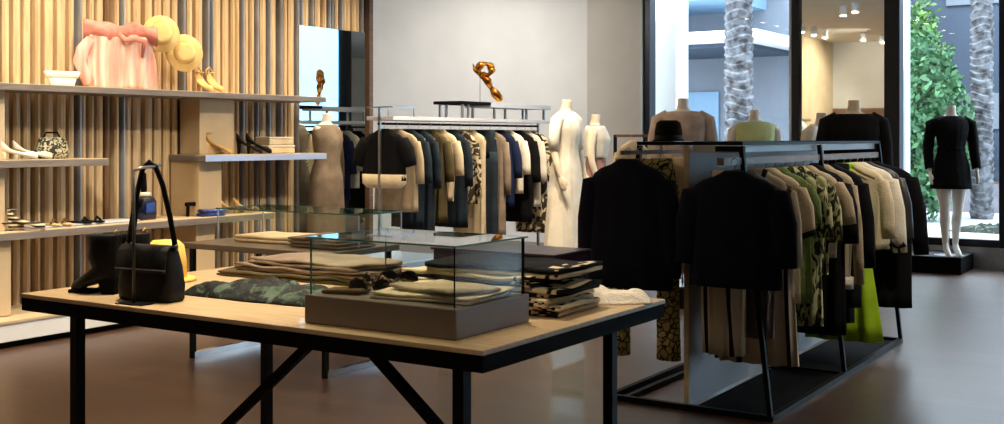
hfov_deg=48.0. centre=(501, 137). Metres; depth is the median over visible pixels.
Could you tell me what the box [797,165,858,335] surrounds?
dress
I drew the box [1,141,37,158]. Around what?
shoe
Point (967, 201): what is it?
planter
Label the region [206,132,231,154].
sandal
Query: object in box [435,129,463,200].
blouse
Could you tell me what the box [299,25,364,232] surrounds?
wall mirror
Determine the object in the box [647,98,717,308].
mannequin
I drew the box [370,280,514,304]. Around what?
shirt
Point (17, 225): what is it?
sandal
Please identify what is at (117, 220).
display tray
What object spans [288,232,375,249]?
folded knit
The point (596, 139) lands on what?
mannequin
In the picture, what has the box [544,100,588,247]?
mannequin
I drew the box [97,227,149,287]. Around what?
boot
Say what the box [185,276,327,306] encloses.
blouse
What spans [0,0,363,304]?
wall
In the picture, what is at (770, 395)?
clothes rack
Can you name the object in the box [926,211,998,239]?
ground
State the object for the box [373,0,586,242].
wall
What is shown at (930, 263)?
plinth
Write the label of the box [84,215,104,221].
sandal
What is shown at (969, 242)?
window frame
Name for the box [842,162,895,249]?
cardigan
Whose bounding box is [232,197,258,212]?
sandal
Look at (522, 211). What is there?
dress
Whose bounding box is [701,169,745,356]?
dress
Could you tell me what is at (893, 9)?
trim
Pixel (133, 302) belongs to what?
stand
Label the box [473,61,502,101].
ornament
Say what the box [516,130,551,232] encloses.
dress
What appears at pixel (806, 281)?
blouse
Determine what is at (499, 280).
striped sweater
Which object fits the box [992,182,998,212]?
planter
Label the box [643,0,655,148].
trim
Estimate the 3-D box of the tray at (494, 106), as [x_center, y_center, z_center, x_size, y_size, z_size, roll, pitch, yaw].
[0.073,-0.323,11.613,0.320,0.045,1.150,0,0,33]
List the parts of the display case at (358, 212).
post, post, pane, post, post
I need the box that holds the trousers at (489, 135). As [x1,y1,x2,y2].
[475,130,497,233]
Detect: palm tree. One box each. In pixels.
[723,0,753,140]
[969,0,994,219]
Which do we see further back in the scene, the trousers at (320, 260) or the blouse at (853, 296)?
the blouse at (853, 296)
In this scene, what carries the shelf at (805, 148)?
attached to the clothes rack at (770, 395)
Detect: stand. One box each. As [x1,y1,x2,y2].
[115,163,162,305]
[185,202,195,216]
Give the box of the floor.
[0,241,1003,423]
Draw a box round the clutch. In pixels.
[196,209,225,216]
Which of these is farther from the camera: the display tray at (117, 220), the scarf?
the display tray at (117, 220)
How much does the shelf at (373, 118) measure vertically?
0.035 m
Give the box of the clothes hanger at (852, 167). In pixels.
[844,159,874,179]
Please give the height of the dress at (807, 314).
0.860 m
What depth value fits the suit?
9.92 m
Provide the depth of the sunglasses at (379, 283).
3.35 m
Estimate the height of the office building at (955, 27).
5.620 m
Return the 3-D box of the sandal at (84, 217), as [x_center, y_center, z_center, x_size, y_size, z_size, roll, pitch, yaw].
[-3.113,0.601,8.313,0.220,0.051,0.081,0,0,22]
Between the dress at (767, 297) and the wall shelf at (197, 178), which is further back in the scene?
the wall shelf at (197, 178)
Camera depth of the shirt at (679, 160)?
6.35 m
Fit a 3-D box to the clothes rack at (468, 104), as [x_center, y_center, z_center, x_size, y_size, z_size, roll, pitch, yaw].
[-0.343,0.525,10.973,0.505,1.750,2.702,0,0,33]
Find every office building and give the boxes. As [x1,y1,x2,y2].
[688,0,788,140]
[910,0,998,181]
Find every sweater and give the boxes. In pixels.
[353,129,416,187]
[401,266,580,287]
[418,277,601,297]
[425,253,602,279]
[529,288,593,307]
[529,297,599,317]
[795,165,856,257]
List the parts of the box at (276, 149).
lid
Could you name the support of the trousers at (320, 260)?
on the trousers at (260, 267)
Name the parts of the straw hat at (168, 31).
crown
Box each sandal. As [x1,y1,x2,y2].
[1,221,23,229]
[7,208,44,230]
[44,218,61,225]
[48,218,72,224]
[69,216,91,222]
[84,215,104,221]
[194,66,212,91]
[205,66,223,91]
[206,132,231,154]
[222,202,243,211]
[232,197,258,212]
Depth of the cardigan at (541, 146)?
11.73 m
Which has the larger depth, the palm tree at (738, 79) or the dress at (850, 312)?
the palm tree at (738, 79)
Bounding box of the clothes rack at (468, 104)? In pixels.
[367,101,550,245]
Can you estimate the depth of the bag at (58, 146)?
8.17 m
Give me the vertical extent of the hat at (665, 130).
0.114 m
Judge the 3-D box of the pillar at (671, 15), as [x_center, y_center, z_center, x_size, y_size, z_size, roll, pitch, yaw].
[2.209,-1.090,15.025,0.420,5.020,0.400,0,0,33]
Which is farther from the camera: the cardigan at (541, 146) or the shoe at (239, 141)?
the cardigan at (541, 146)
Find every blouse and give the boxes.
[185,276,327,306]
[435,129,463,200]
[455,129,481,203]
[504,130,530,193]
[612,141,647,162]
[762,168,816,303]
[765,167,821,303]
[828,164,875,307]
[857,162,906,252]
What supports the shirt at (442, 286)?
on the shirt at (390, 293)
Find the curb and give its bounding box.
[912,244,1003,269]
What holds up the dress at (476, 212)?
hanging from the clothes hanger
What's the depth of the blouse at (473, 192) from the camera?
10.75 m
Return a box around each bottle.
[131,173,155,219]
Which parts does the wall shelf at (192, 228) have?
support panel, shelf, support panel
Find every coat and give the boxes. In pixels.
[402,129,441,230]
[578,159,680,290]
[812,164,863,288]
[862,161,928,307]
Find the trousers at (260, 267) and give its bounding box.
[234,262,406,278]
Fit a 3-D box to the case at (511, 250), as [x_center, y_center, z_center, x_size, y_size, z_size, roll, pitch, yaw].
[0.041,0.969,5.520,0.710,0.862,0.360,0,0,33]
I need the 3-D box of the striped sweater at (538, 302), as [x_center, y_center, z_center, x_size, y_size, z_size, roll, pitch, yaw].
[-0.013,0.501,3.705,0.565,0.041,0.302,0,0,35]
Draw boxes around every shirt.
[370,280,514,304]
[389,279,500,294]
[671,157,683,166]
[785,166,842,274]
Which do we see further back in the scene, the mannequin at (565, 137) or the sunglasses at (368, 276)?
the mannequin at (565, 137)
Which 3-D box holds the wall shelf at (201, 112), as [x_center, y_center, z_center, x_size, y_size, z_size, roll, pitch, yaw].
[-2.844,-0.114,8.870,0.440,0.527,3.830,0,0,33]
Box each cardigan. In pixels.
[435,129,473,227]
[494,130,510,234]
[522,130,547,206]
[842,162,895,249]
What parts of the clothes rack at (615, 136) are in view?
post, rail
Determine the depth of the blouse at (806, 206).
5.81 m
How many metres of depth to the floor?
6.48 m
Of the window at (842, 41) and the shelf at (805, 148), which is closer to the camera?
the shelf at (805, 148)
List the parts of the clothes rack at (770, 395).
post, rail, rail arm, post, divider panel, frame, frame, board, rail, post, post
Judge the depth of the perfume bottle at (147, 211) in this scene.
8.83 m
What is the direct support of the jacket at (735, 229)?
hanging from the clothes hanger
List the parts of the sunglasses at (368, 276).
frame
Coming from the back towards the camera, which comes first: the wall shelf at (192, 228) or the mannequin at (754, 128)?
the mannequin at (754, 128)
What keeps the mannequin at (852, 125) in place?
on the floor
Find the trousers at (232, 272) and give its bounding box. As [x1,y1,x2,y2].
[216,267,402,285]
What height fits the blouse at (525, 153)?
0.648 m
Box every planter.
[950,191,952,210]
[963,189,970,211]
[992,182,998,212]
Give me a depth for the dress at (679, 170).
6.04 m
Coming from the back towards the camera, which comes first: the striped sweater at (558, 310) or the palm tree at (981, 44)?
the palm tree at (981, 44)
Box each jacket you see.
[424,129,453,222]
[495,130,522,206]
[675,170,796,290]
[866,162,913,250]
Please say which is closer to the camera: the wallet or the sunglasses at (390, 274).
the wallet
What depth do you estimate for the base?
3.20 m
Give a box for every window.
[789,0,790,140]
[800,0,883,137]
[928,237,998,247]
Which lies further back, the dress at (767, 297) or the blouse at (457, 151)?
the blouse at (457, 151)
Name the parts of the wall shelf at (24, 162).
support panel, shelf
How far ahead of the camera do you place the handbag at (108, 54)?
8.62 m
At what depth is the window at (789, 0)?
13.23 m
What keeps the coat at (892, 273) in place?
hanging from the clothes hanger
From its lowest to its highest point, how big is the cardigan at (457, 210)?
0.929 m
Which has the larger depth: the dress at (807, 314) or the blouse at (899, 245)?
the blouse at (899, 245)
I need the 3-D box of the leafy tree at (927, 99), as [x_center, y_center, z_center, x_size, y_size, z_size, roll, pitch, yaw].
[6.941,-0.192,19.352,1.927,3.598,2.267,0,0,-45]
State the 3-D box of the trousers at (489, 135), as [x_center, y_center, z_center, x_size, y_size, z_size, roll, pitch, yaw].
[-0.208,0.469,11.181,0.392,1.102,0.090,0,0,34]
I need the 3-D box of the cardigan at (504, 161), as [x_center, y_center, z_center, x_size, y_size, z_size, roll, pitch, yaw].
[-0.123,0.458,11.312,0.521,1.080,0.133,0,0,37]
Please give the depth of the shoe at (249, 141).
9.74 m
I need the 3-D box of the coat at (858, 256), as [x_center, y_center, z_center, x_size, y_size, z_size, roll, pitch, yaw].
[1.897,0.523,6.731,0.528,0.730,0.123,0,0,33]
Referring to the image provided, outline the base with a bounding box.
[305,287,528,340]
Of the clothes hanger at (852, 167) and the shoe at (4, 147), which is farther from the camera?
the shoe at (4, 147)
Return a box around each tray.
[24,218,142,228]
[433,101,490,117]
[465,103,550,109]
[644,141,692,141]
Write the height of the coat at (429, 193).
1.026 m
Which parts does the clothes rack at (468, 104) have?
post, guard rail, rail, post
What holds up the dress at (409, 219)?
hanging from the clothes hanger
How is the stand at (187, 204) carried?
on the wall shelf at (192, 228)
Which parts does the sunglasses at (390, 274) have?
frame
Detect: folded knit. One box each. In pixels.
[234,231,317,243]
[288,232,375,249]
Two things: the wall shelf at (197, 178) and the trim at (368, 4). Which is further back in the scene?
the trim at (368, 4)
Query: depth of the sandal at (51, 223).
8.06 m
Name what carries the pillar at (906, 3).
on the ground
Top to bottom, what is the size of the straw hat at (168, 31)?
0.299 m
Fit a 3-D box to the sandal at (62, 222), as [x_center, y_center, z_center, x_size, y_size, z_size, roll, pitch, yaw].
[-3.206,0.601,8.171,0.220,0.051,0.081,0,0,22]
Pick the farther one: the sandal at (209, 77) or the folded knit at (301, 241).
the sandal at (209, 77)
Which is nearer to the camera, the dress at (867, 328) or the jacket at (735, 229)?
the jacket at (735, 229)
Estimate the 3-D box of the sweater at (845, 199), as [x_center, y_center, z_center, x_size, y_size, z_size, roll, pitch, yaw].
[1.733,0.418,6.480,0.607,0.520,0.122,0,0,34]
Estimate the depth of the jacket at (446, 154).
10.35 m
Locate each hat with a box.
[144,15,179,51]
[150,239,195,281]
[165,34,202,71]
[653,120,683,140]
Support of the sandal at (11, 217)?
on the wall shelf at (192, 228)
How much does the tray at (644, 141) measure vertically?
0.021 m
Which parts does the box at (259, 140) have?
lid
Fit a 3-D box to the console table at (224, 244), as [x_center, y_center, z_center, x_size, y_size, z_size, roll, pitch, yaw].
[-1.340,1.032,7.110,1.240,0.735,0.660,0,0,33]
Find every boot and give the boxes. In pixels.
[68,229,121,294]
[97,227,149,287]
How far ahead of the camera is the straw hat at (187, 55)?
9.27 m
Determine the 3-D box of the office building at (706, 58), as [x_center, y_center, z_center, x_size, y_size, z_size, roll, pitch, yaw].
[2.732,-1.290,25.660,10.600,5.420,6.000,0,0,33]
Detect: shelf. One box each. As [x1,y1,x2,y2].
[0,82,325,159]
[0,158,108,230]
[0,210,273,316]
[169,153,326,215]
[367,116,549,123]
[693,143,873,152]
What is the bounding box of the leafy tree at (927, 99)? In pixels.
[910,25,976,220]
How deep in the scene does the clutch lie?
9.18 m
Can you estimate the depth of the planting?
16.91 m
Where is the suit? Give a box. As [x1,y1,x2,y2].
[374,129,424,211]
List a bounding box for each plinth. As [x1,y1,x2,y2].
[0,304,132,348]
[912,249,973,274]
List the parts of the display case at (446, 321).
pane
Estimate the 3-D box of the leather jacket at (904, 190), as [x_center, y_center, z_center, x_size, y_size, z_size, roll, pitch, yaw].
[2.411,0.448,7.521,0.660,0.580,0.126,0,0,35]
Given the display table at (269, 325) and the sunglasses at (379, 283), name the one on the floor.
the display table at (269, 325)
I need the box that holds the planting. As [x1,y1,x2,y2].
[950,223,998,233]
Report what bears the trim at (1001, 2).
on the curb
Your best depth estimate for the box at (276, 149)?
10.02 m
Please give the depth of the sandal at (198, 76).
9.39 m
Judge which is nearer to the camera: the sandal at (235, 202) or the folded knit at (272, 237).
the folded knit at (272, 237)
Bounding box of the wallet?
[322,287,371,293]
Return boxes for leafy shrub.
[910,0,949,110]
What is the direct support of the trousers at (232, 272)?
on the display table at (269, 325)
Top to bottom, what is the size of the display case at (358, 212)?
0.208 m
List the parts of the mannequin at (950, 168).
stand plate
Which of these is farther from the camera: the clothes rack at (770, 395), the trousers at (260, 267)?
the clothes rack at (770, 395)
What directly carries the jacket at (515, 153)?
hanging from the clothes hanger
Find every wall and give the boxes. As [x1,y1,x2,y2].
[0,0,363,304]
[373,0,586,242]
[587,0,642,165]
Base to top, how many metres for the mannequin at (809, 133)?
1.620 m
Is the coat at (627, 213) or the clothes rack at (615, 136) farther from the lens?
the clothes rack at (615, 136)
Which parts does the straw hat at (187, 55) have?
crown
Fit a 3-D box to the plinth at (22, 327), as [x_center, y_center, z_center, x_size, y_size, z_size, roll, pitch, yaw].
[-3.097,1.308,8.325,0.630,0.185,2.620,0,0,33]
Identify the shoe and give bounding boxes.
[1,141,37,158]
[12,140,51,158]
[236,132,262,153]
[245,132,271,153]
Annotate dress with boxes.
[391,129,432,227]
[453,130,485,233]
[506,130,540,221]
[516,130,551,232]
[609,158,680,361]
[651,158,683,273]
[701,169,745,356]
[715,168,802,366]
[733,169,774,338]
[777,166,833,326]
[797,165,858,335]
[805,163,883,342]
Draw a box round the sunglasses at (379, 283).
[348,277,396,290]
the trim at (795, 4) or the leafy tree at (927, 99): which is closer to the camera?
the trim at (795, 4)
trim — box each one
[364,0,372,242]
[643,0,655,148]
[791,0,799,140]
[884,0,902,168]
[999,0,1003,248]
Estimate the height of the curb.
0.230 m
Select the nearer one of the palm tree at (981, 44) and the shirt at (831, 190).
the shirt at (831, 190)
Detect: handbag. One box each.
[72,19,157,88]
[114,159,184,302]
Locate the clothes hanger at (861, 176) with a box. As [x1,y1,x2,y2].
[835,160,867,180]
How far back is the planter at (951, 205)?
21.79 m
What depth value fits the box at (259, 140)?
9.99 m
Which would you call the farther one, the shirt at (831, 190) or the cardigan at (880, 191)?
the cardigan at (880, 191)
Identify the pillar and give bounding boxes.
[656,0,687,113]
[903,0,909,172]
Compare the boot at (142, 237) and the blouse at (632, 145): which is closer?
the boot at (142, 237)
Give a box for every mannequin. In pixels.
[307,113,345,232]
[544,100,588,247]
[582,114,610,177]
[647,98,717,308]
[726,110,782,140]
[800,113,826,140]
[816,100,893,166]
[923,106,980,256]
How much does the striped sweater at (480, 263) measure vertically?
0.040 m
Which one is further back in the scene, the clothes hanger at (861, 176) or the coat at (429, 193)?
the coat at (429, 193)
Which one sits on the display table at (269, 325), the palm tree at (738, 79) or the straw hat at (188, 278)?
the straw hat at (188, 278)
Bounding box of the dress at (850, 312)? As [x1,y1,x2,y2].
[810,163,854,322]
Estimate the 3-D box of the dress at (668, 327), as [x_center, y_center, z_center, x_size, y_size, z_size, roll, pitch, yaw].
[0.742,0.628,5.911,0.412,1.040,0.090,0,0,33]
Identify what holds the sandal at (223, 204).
on the wall shelf at (192, 228)
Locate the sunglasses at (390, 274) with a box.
[380,269,432,282]
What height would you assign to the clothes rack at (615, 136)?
1.432 m
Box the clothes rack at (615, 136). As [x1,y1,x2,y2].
[608,134,648,288]
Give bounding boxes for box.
[254,145,294,153]
[255,137,293,144]
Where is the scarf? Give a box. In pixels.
[588,285,651,305]
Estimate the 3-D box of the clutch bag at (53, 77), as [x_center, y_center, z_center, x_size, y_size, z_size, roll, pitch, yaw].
[-3.222,-0.434,8.251,0.260,0.112,0.068,0,0,-41]
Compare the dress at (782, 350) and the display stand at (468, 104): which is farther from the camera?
the display stand at (468, 104)
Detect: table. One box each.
[21,265,664,423]
[182,237,398,378]
[364,251,433,267]
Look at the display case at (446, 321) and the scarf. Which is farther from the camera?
the scarf
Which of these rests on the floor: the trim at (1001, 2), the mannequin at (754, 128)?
the mannequin at (754, 128)
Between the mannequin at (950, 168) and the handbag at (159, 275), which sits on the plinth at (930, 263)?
the mannequin at (950, 168)
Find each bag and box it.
[34,132,68,158]
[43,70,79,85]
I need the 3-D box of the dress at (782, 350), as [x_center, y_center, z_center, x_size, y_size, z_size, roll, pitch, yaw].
[1.309,0.658,5.828,0.490,1.000,0.143,0,0,30]
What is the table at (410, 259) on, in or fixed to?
on the floor
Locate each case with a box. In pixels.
[215,204,404,248]
[305,228,528,340]
[430,243,591,278]
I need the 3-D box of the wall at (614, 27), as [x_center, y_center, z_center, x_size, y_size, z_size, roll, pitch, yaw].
[1.498,-0.350,14.491,0.770,3.500,0.270,0,0,33]
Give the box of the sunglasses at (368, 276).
[362,272,412,287]
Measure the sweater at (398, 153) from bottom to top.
0.520 m
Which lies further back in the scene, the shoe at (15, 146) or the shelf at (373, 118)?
the shelf at (373, 118)
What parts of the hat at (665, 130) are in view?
crown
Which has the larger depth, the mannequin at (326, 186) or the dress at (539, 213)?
the dress at (539, 213)
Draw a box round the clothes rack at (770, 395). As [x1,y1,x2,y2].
[617,141,902,422]
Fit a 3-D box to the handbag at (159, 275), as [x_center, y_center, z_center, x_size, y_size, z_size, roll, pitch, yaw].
[-1.195,0.311,3.827,0.251,0.478,0.110,0,0,26]
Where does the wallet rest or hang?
in the display case at (446, 321)
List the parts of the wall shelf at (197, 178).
support panel, shelf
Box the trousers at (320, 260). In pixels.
[248,252,402,271]
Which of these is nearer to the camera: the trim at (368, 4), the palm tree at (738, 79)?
the trim at (368, 4)
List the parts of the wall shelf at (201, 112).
support panel, shelf, support panel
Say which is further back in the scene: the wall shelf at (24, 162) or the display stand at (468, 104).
the display stand at (468, 104)

